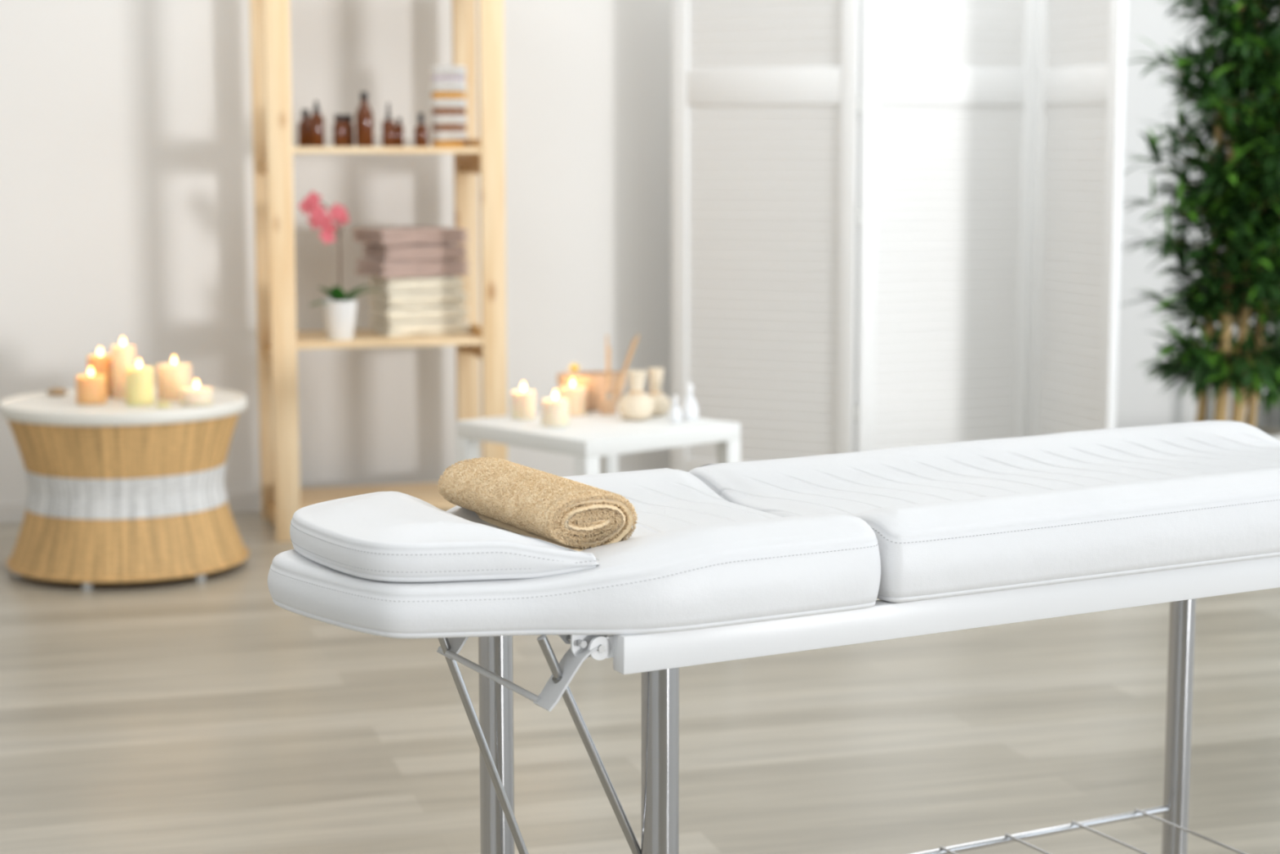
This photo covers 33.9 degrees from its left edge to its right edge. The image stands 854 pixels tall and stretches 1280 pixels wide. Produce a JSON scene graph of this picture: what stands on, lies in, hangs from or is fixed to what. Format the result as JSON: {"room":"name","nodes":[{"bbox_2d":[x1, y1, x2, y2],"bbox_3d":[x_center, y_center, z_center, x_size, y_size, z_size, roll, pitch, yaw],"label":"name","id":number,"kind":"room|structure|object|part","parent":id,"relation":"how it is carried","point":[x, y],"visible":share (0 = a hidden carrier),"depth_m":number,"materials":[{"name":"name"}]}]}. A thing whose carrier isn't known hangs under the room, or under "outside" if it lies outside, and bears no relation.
{"room":"spa","nodes":[
{"label":"spa","id":0,"kind":"room"},
{"bbox_2d":[0,510,1279,853],"bbox_3d":[1.795,1.380,-0.141,7.190,0.100,17.240,-2,8,-16],"label":"floor","id":1,"kind":"structure","parent":0,"point":[185,715],"depth_m":4.73,"materials":[{"name":"grey wood"}]},
{"bbox_2d":[0,386,248,590],"bbox_3d":[-1.616,0.178,6.609,0.758,0.537,0.758,-2,8,-16],"label":"table","id":2,"kind":"object","parent":1,"relation":"on","point":[118,491],"visible":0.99,"depth_m":6.33,"materials":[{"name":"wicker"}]},
{"bbox_2d":[46,387,67,395],"bbox_3d":[-1.873,-0.114,6.742,0.067,0.026,0.047,0,7,0],"label":"seashell","id":3,"kind":"object","parent":2,"relation":"on","point":[54,391],"visible":1,"depth_m":6.73,"materials":[{"name":"beige"}]},
{"bbox_2d":[75,366,106,404],"bbox_3d":[-1.711,-0.131,6.538,0.092,0.114,0.092,0,7,0],"label":"candle","id":4,"kind":"object","parent":2,"relation":"on","point":[91,389],"visible":1,"depth_m":6.50,"materials":[{"name":"orange wax"}]},
{"bbox_2d":[87,346,112,397],"bbox_3d":[-1.727,-0.177,6.713,0.080,0.159,0.080,0,7,0],"label":"candle","id":5,"kind":"object","parent":2,"relation":"on","point":[100,364],"visible":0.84,"depth_m":6.68,"materials":[{"name":"orange wax"}]},
{"bbox_2d":[111,337,135,399],"bbox_3d":[-1.643,-0.189,6.672,0.074,0.194,0.074,0,7,0],"label":"candle","id":6,"kind":"object","parent":2,"relation":"on","point":[122,357],"visible":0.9,"depth_m":6.64,"materials":[{"name":"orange wax"}]},
{"bbox_2d":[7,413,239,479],"bbox_3d":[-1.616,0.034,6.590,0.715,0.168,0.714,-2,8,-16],"label":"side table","id":7,"kind":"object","parent":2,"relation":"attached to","point":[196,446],"depth_m":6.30,"materials":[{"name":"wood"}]},
{"bbox_2d":[124,359,154,405],"bbox_3d":[-1.553,-0.141,6.506,0.086,0.141,0.086,0,7,0],"label":"candle","id":8,"kind":"object","parent":2,"relation":"on","point":[139,381],"visible":1,"depth_m":6.47,"materials":[{"name":"yellow wax"}]},
{"bbox_2d":[156,401,169,407],"bbox_3d":[-1.465,-0.068,6.445,0.040,0.013,0.040,0,7,0],"label":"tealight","id":9,"kind":"object","parent":2,"relation":"on","point":[163,404],"visible":1,"depth_m":6.43,"materials":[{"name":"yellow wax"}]},
{"bbox_2d":[156,355,191,400],"bbox_3d":[-1.473,-0.157,6.635,0.108,0.139,0.108,0,7,0],"label":"candle","id":10,"kind":"object","parent":2,"relation":"on","point":[172,377],"visible":0.91,"depth_m":6.59,"materials":[{"name":"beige wax"}]},
{"bbox_2d":[180,378,213,406],"bbox_3d":[-1.375,-0.109,6.500,0.100,0.079,0.100,0,7,0],"label":"candle","id":11,"kind":"object","parent":2,"relation":"on","point":[196,396],"visible":1,"depth_m":6.46,"materials":[{"name":"beige wax"}]},
{"bbox_2d":[248,0,507,542],"bbox_3d":[-0.910,-0.673,7.287,0.798,2.050,0.500,-2,8,-16],"label":"shelf rack","id":12,"kind":"object","parent":1,"relation":"on","point":[278,340],"visible":0.74,"depth_m":7.15,"materials":[{"name":"brown wood"}]},
{"bbox_2d":[297,109,310,146],"bbox_3d":[-1.145,-1.024,7.187,0.052,0.128,0.052,-2,8,-16],"label":"bottle","id":13,"kind":"object","parent":12,"relation":"on","point":[304,136],"visible":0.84,"depth_m":7.17,"materials":[{"name":"orange glass"}]},
{"bbox_2d":[309,100,324,146],"bbox_3d":[-1.098,-1.029,7.127,0.048,0.155,0.048,-2,8,-16],"label":"bottle","id":14,"kind":"object","parent":12,"relation":"on","point":[316,119],"visible":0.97,"depth_m":7.11,"materials":[{"name":"orange glass"}]},
{"bbox_2d":[297,191,380,340],"bbox_3d":[-1.022,-0.548,7.118,0.268,0.503,0.147,-2,8,-16],"label":"potted orchid","id":15,"kind":"object","parent":12,"relation":"on","point":[340,311],"visible":1,"depth_m":7.09,"materials":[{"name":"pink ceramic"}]},
{"bbox_3d":[-1.067,-0.592,7.109,0.107,0.355,0.006,-2,8,-16],"label":"stem","id":16,"kind":"part","parent":15,"relation":"part of","materials":[{"name":"plant"}]},
{"bbox_3d":[-1.023,-0.367,7.151,0.128,0.134,0.128,-2,8,-16],"label":"flower pot","id":17,"kind":"part","parent":15,"relation":"part of","materials":[{"name":"white ceramic"}]},
{"bbox_2d":[333,114,346,146],"bbox_3d":[-1.022,-1.009,7.141,0.043,0.110,0.043,-2,8,-16],"label":"bottle","id":18,"kind":"object","parent":12,"relation":"on","point":[339,126],"visible":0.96,"depth_m":7.12,"materials":[{"name":"orange glass"}]},
{"bbox_2d":[343,114,354,146],"bbox_3d":[-1.005,-1.017,7.208,0.043,0.110,0.043,-2,8,-16],"label":"bottle","id":19,"kind":"object","parent":12,"relation":"on","point":[348,117],"visible":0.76,"depth_m":7.19,"materials":[{"name":"orange glass"}]},
{"bbox_2d":[355,92,373,146],"bbox_3d":[-0.942,-1.051,7.170,0.060,0.186,0.060,-2,8,-16],"label":"bottle","id":20,"kind":"object","parent":12,"relation":"on","point":[364,115],"visible":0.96,"depth_m":7.15,"materials":[{"name":"orange glass"}]},
{"bbox_2d":[382,102,395,146],"bbox_3d":[-0.861,-1.035,7.186,0.045,0.150,0.045,-2,8,-16],"label":"bottle","id":21,"kind":"object","parent":12,"relation":"on","point":[388,125],"visible":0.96,"depth_m":7.17,"materials":[{"name":"orange glass"}]},
{"bbox_3d":[-0.861,-1.006,7.190,0.045,0.092,0.045,-2,8,-16],"label":"glass","id":22,"kind":"part","parent":21,"relation":"part of","materials":[{"name":"brown glass"}]},
{"bbox_2d":[395,117,404,146],"bbox_3d":[-0.830,-1.015,7.230,0.030,0.100,0.030,-2,8,-16],"label":"bottle","id":23,"kind":"object","parent":12,"relation":"on","point":[399,137],"visible":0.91,"depth_m":7.22,"materials":[{"name":"orange glass"}]},
{"bbox_2d":[368,317,471,337],"bbox_3d":[-0.779,-0.357,7.404,0.306,0.050,0.236,-4,8,-25],"label":"folded towel","id":24,"kind":"object","parent":12,"relation":"on","point":[389,328],"visible":0.87,"depth_m":7.31,"materials":[{"name":"beige fabric"}]},
{"bbox_2d":[369,304,468,320],"bbox_3d":[-0.781,-0.407,7.398,0.297,0.047,0.229,-3,8,-23],"label":"folded towel","id":25,"kind":"object","parent":24,"relation":"on","point":[433,312],"visible":0.88,"depth_m":7.30,"materials":[{"name":"beige fabric"}]},
{"bbox_2d":[367,290,467,306],"bbox_3d":[-0.783,-0.457,7.388,0.298,0.051,0.236,-3,8,-25],"label":"folded towel","id":26,"kind":"object","parent":25,"relation":"on","point":[429,298],"visible":0.93,"depth_m":7.30,"materials":[{"name":"beige fabric"}]},
{"bbox_2d":[368,275,464,292],"bbox_3d":[-0.786,-0.508,7.381,0.288,0.047,0.233,-3,8,-23],"label":"folded towel","id":27,"kind":"object","parent":26,"relation":"on","point":[433,282],"visible":0.84,"depth_m":7.29,"materials":[{"name":"beige fabric"}]},
{"bbox_2d":[355,258,470,278],"bbox_3d":[-0.801,-0.562,7.375,0.330,0.055,0.261,-4,9,-29],"label":"folded towel","id":28,"kind":"object","parent":27,"relation":"on","point":[452,267],"visible":0.91,"depth_m":7.28,"materials":[{"name":"brown fabric"}]},
{"bbox_2d":[362,243,467,261],"bbox_3d":[-0.792,-0.618,7.370,0.306,0.052,0.259,-4,8,-26],"label":"folded towel","id":29,"kind":"object","parent":28,"relation":"on","point":[408,251],"visible":0.88,"depth_m":7.27,"materials":[{"name":"brown fabric"}]},
{"bbox_2d":[351,225,468,244],"bbox_3d":[-0.806,-0.673,7.361,0.336,0.056,0.261,-5,9,-31],"label":"folded towel","id":30,"kind":"object","parent":29,"relation":"on","point":[397,235],"visible":1,"depth_m":7.26,"materials":[{"name":"brown fabric"}]},
{"bbox_2d":[414,112,427,146],"bbox_3d":[-0.753,-1.022,7.220,0.046,0.116,0.046,-2,8,-16],"label":"bottle","id":31,"kind":"object","parent":12,"relation":"on","point":[420,130],"visible":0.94,"depth_m":7.21,"materials":[{"name":"orange glass"}]},
{"bbox_3d":[-0.753,-1.005,7.222,0.046,0.082,0.046,-2,8,-16],"label":"glass","id":32,"kind":"part","parent":31,"relation":"part of","materials":[{"name":"brown glass"}]},
{"bbox_2d":[431,130,466,146],"bbox_3d":[-0.664,-1.001,7.292,0.123,0.055,0.123,-2,8,-16],"label":"jar","id":33,"kind":"object","parent":12,"relation":"on","point":[439,138],"visible":0.94,"depth_m":7.24,"materials":[{"name":"white plastic"}]},
{"bbox_2d":[431,114,466,130],"bbox_3d":[-0.664,-1.056,7.284,0.123,0.055,0.123,-2,8,-16],"label":"jar","id":34,"kind":"object","parent":33,"relation":"on","point":[438,122],"visible":0.97,"depth_m":7.23,"materials":[{"name":"white plastic"}]},
{"bbox_2d":[431,97,466,115],"bbox_3d":[-0.664,-1.111,7.277,0.123,0.055,0.123,-2,8,-16],"label":"jar","id":35,"kind":"object","parent":34,"relation":"on","point":[440,105],"visible":0.98,"depth_m":7.23,"materials":[{"name":"white plastic"}]},
{"bbox_2d":[430,81,466,98],"bbox_3d":[-0.664,-1.166,7.270,0.123,0.055,0.123,-2,8,-16],"label":"jar","id":36,"kind":"object","parent":35,"relation":"on","point":[440,89],"visible":0.92,"depth_m":7.22,"materials":[{"name":"white plastic"}]},
{"bbox_2d":[430,65,466,82],"bbox_3d":[-0.664,-1.221,7.263,0.123,0.055,0.123,-2,8,-16],"label":"jar","id":37,"kind":"object","parent":36,"relation":"on","point":[455,73],"visible":0.95,"depth_m":7.21,"materials":[{"name":"white plastic"}]},
{"bbox_3d":[-0.664,-1.232,7.261,0.123,0.033,0.123,-2,8,-16],"label":"lid","id":38,"kind":"part","parent":37,"relation":"part of","materials":[{"name":"white plastic"}]},
{"bbox_3d":[-0.664,-1.177,7.269,0.123,0.033,0.123,-2,8,-16],"label":"lid","id":39,"kind":"part","parent":36,"relation":"part of","materials":[{"name":"white plastic"}]},
{"bbox_3d":[-0.664,-1.122,7.276,0.123,0.033,0.123,-2,8,-16],"label":"lid","id":40,"kind":"part","parent":35,"relation":"part of","materials":[{"name":"white plastic"}]},
{"bbox_3d":[-0.664,-1.067,7.283,0.123,0.033,0.123,-2,8,-16],"label":"lid","id":41,"kind":"part","parent":34,"relation":"part of","materials":[{"name":"white plastic"}]},
{"bbox_3d":[-0.664,-1.012,7.290,0.123,0.033,0.123,-2,8,-16],"label":"lid","id":42,"kind":"part","parent":33,"relation":"part of","materials":[{"name":"white plastic"}]},
{"bbox_2d":[455,406,740,475],"bbox_3d":[-0.125,0.241,6.209,0.592,0.516,0.600,-7,10,-41],"label":"side table","id":43,"kind":"object","parent":1,"relation":"on","point":[595,440],"visible":0.52,"depth_m":6.04,"materials":[{"name":"white paint"}]},
{"bbox_3d":[-0.510,0.261,6.238,0.050,0.469,0.050,-7,10,-41],"label":"leg","id":44,"kind":"part","parent":43,"relation":"part of","materials":[{"name":"white paint"}]},
{"bbox_2d":[511,382,535,419],"bbox_3d":[-0.348,-0.081,6.259,0.074,0.109,0.074,0,7,0],"label":"candle","id":45,"kind":"object","parent":43,"relation":"on","point":[522,402],"visible":1,"depth_m":6.23,"materials":[{"name":"beige wax"}]},
{"bbox_2d":[541,389,568,426],"bbox_3d":[-0.246,-0.057,6.096,0.080,0.104,0.080,0,7,0],"label":"candle","id":46,"kind":"object","parent":43,"relation":"on","point":[554,411],"visible":1,"depth_m":6.06,"materials":[{"name":"beige wax"}]},
{"bbox_2d":[558,377,586,416],"bbox_3d":[-0.204,-0.093,6.344,0.086,0.112,0.086,0,7,0],"label":"candle","id":47,"kind":"object","parent":43,"relation":"on","point":[576,396],"visible":0.9,"depth_m":6.31,"materials":[{"name":"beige wax"}]},
{"bbox_3d":[-0.146,0.314,5.830,0.050,0.469,0.050,-7,10,-41],"label":"leg","id":48,"kind":"part","parent":43,"relation":"part of","materials":[{"name":"white paint"}]},
{"bbox_2d":[556,370,626,410],"bbox_3d":[-0.149,-0.110,6.468,0.218,0.113,0.128,-2,8,-14],"label":"wooden bowl","id":49,"kind":"object","parent":43,"relation":"on","point":[594,381],"visible":0.56,"depth_m":6.42,"materials":[{"name":"brown wood"}]},
{"bbox_2d":[566,360,582,375],"bbox_3d":[-0.201,-0.177,6.435,0.044,0.051,0.023,3,8,23],"label":"daisy","id":50,"kind":"object","parent":49,"relation":"on","point":[575,367],"visible":1,"depth_m":6.43,"materials":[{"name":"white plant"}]},
{"bbox_3d":[-0.104,0.214,6.595,0.050,0.469,0.050,-7,10,-41],"label":"leg","id":51,"kind":"part","parent":43,"relation":"part of","materials":[{"name":"white paint"}]},
{"bbox_2d":[600,334,639,414],"bbox_3d":[-0.061,-0.159,6.348,0.120,0.241,0.054,0,7,0],"label":"reed diffuser","id":52,"kind":"object","parent":43,"relation":"on","point":[607,400],"visible":1,"depth_m":6.35,"materials":[{"name":"brown wood"}]},
{"bbox_2d":[600,386,616,414],"bbox_3d":[-0.096,-0.081,6.359,0.050,0.084,0.050,0,7,0],"label":"bottle","id":53,"kind":"object","parent":52,"relation":"on","point":[607,400],"depth_m":6.34,"materials":[{"name":"brown wood"}]},
{"bbox_2d":[617,369,654,420],"bbox_3d":[-0.011,-0.094,6.223,0.110,0.145,0.110,0,7,0],"label":"herbal compress","id":54,"kind":"object","parent":43,"relation":"on","point":[636,405],"visible":1,"depth_m":6.20,"materials":[{"name":"fabric"}]},
{"bbox_3d":[-0.009,-0.135,6.218,0.057,0.062,0.058,0,7,0],"label":"cloth handle","id":55,"kind":"part","parent":54,"relation":"part of","materials":[{"name":"beige fabric"}]},
{"bbox_2d":[647,367,671,415],"bbox_3d":[0.047,-0.106,6.325,0.092,0.142,0.092,0,7,0],"label":"herbal compress","id":56,"kind":"object","parent":43,"relation":"on","point":[662,402],"visible":0.83,"depth_m":6.30,"materials":[{"name":"fabric"}]},
{"bbox_3d":[0.048,-0.140,6.321,0.048,0.073,0.049,0,7,0],"label":"cloth handle","id":57,"kind":"part","parent":56,"relation":"part of","materials":[{"name":"beige fabric"}]},
{"bbox_2d":[668,395,681,422],"bbox_3d":[0.102,-0.052,6.162,0.039,0.078,0.039,0,7,0],"label":"flask","id":58,"kind":"object","parent":43,"relation":"on","point":[674,414],"visible":1,"depth_m":6.15,"materials":[{"name":"white ceramic"}]},
{"bbox_2d":[680,382,697,420],"bbox_3d":[0.146,-0.076,6.226,0.054,0.108,0.054,0,7,0],"label":"flask","id":59,"kind":"object","parent":43,"relation":"on","point":[689,408],"visible":0.98,"depth_m":6.21,"materials":[{"name":"white ceramic"}]},
{"bbox_3d":[0.260,0.268,6.186,0.050,0.469,0.050,-7,10,-41],"label":"leg","id":60,"kind":"part","parent":43,"relation":"part of","materials":[{"name":"white paint"}]},
{"bbox_2d":[267,420,1279,853],"bbox_3d":[0.374,0.479,3.140,1.845,0.838,0.588,-4,8,-28],"label":"bed","id":61,"kind":"object","parent":1,"relation":"on","point":[732,561],"visible":0.98,"depth_m":2.81,"materials":[{"name":"white leather"}]},
{"bbox_2d":[289,491,599,582],"bbox_3d":[-0.293,0.138,2.752,0.285,0.061,0.502,-4,8,-28],"label":"pillow","id":62,"kind":"object","parent":61,"relation":"on","point":[379,536],"depth_m":2.61,"materials":[{"name":"white leather"}]},
{"bbox_3d":[-0.196,0.500,2.917,0.224,0.578,0.012,-4,8,-28],"label":"support rod","id":63,"kind":"part","parent":61,"relation":"part of","materials":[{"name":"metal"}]},
{"bbox_3d":[-0.212,0.564,3.117,0.051,0.652,0.051,-4,8,-28],"label":"leg","id":64,"kind":"part","parent":61,"relation":"part of","materials":[{"name":"silver metal"}]},
{"bbox_2d":[437,456,637,551],"bbox_3d":[-0.146,0.107,2.861,0.130,0.088,0.371,-4,8,-28],"label":"rolled towel","id":65,"kind":"object","parent":61,"relation":"on","point":[512,496],"visible":0.99,"depth_m":2.75,"materials":[{"name":"fabric"}]},
{"bbox_2d":[267,467,880,638],"bbox_3d":[-0.125,0.167,2.826,0.711,0.118,0.588,-4,8,-28],"label":"cushion","id":66,"kind":"object","parent":61,"relation":"on","point":[700,559],"depth_m":2.63,"materials":[{"name":"white leather"}]},
{"bbox_3d":[-0.008,0.533,2.680,0.269,0.574,0.012,-4,8,-28],"label":"support rod","id":67,"kind":"part","parent":61,"relation":"part of","materials":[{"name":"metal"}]},
{"bbox_3d":[0.025,0.620,2.684,0.048,0.652,0.048,-4,8,-28],"label":"leg","id":68,"kind":"part","parent":61,"relation":"part of","materials":[{"name":"silver metal"}]},
{"bbox_3d":[0.508,0.205,3.178,1.500,0.048,0.550,-4,8,-28],"label":"bed frame","id":69,"kind":"part","parent":61,"relation":"part of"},
{"bbox_2d":[686,420,1279,602],"bbox_3d":[0.687,0.106,3.262,1.133,0.123,0.588,-4,8,-28],"label":"cushion","id":70,"kind":"object","parent":61,"relation":"on","point":[1008,518],"depth_m":3.02,"materials":[{"name":"white leather"}]},
{"bbox_3d":[0.500,0.751,3.246,1.284,0.017,0.510,-4,8,-28],"label":"shelf rail","id":71,"kind":"part","parent":61,"relation":"part of","materials":[{"name":"silver metal"}]},
{"bbox_3d":[0.965,0.481,3.750,0.045,0.652,0.045,-4,8,-28],"label":"leg","id":72,"kind":"part","parent":61,"relation":"part of","materials":[{"name":"silver metal"}]},
{"bbox_2d":[671,0,1128,471],"bbox_3d":[0.928,-0.684,7.639,1.628,1.980,0.503,2,8,15],"label":"folding screen","id":73,"kind":"object","parent":1,"relation":"on","point":[895,223],"visible":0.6,"depth_m":7.56,"materials":[{"name":"paint"}]},
{"bbox_3d":[0.446,-0.679,7.606,0.726,1.980,0.032,4,8,27],"label":"panel frame","id":74,"kind":"part","parent":73,"relation":"part of","materials":[{"name":"white wood"}]},
{"bbox_3d":[1.115,-0.677,7.591,0.738,1.980,0.032,-3,8,-24],"label":"panel frame","id":75,"kind":"part","parent":73,"relation":"part of","materials":[{"name":"white wood"}]},
{"bbox_3d":[1.546,-0.661,7.467,0.032,1.980,0.578,-2,8,-18],"label":"panel frame","id":76,"kind":"part","parent":73,"relation":"part of","materials":[{"name":"white wood"}]},
{"bbox_2d":[1119,0,1279,440],"bbox_3d":[2.230,-0.922,7.574,1.065,2.471,0.895,0,7,0],"label":"bamboo plant","id":77,"kind":"object","parent":1,"relation":"on","point":[1239,208],"visible":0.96,"depth_m":7.42,"materials":[{"name":"green plant"}]},
{"bbox_3d":[2.185,0.161,7.655,0.344,0.300,0.344,0,7,0],"label":"planter","id":78,"kind":"part","parent":77,"relation":"part of","materials":[{"name":"white"}]},
{"bbox_2d":[0,0,1279,502],"bbox_3d":[-0.636,-1.095,7.814,7.190,2.750,0.121,-2,8,-16],"label":"wall","id":79,"kind":"structure","parent":0,"point":[126,178],"depth_m":7.67,"materials":[{"name":"paint"}]},
{"bbox_2d":[0,491,261,523],"bbox_3d":[-0.617,0.242,7.923,6.950,0.070,0.014,-2,8,-16],"label":"baseboard","id":80,"kind":"structure","parent":79,"relation":"attached to","point":[237,501],"depth_m":7.66,"materials":[{"name":"paint"}]},
{"bbox_2d":[1209,134,1279,428],"bbox_3d":[2.578,-0.694,8.605,0.330,1.750,0.270,-2,8,-16],"label":"stems","id":81,"kind":"object","parent":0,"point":[1276,411],"visible":0.02,"depth_m":8.77,"materials":[{"name":"plant"}]}
]}

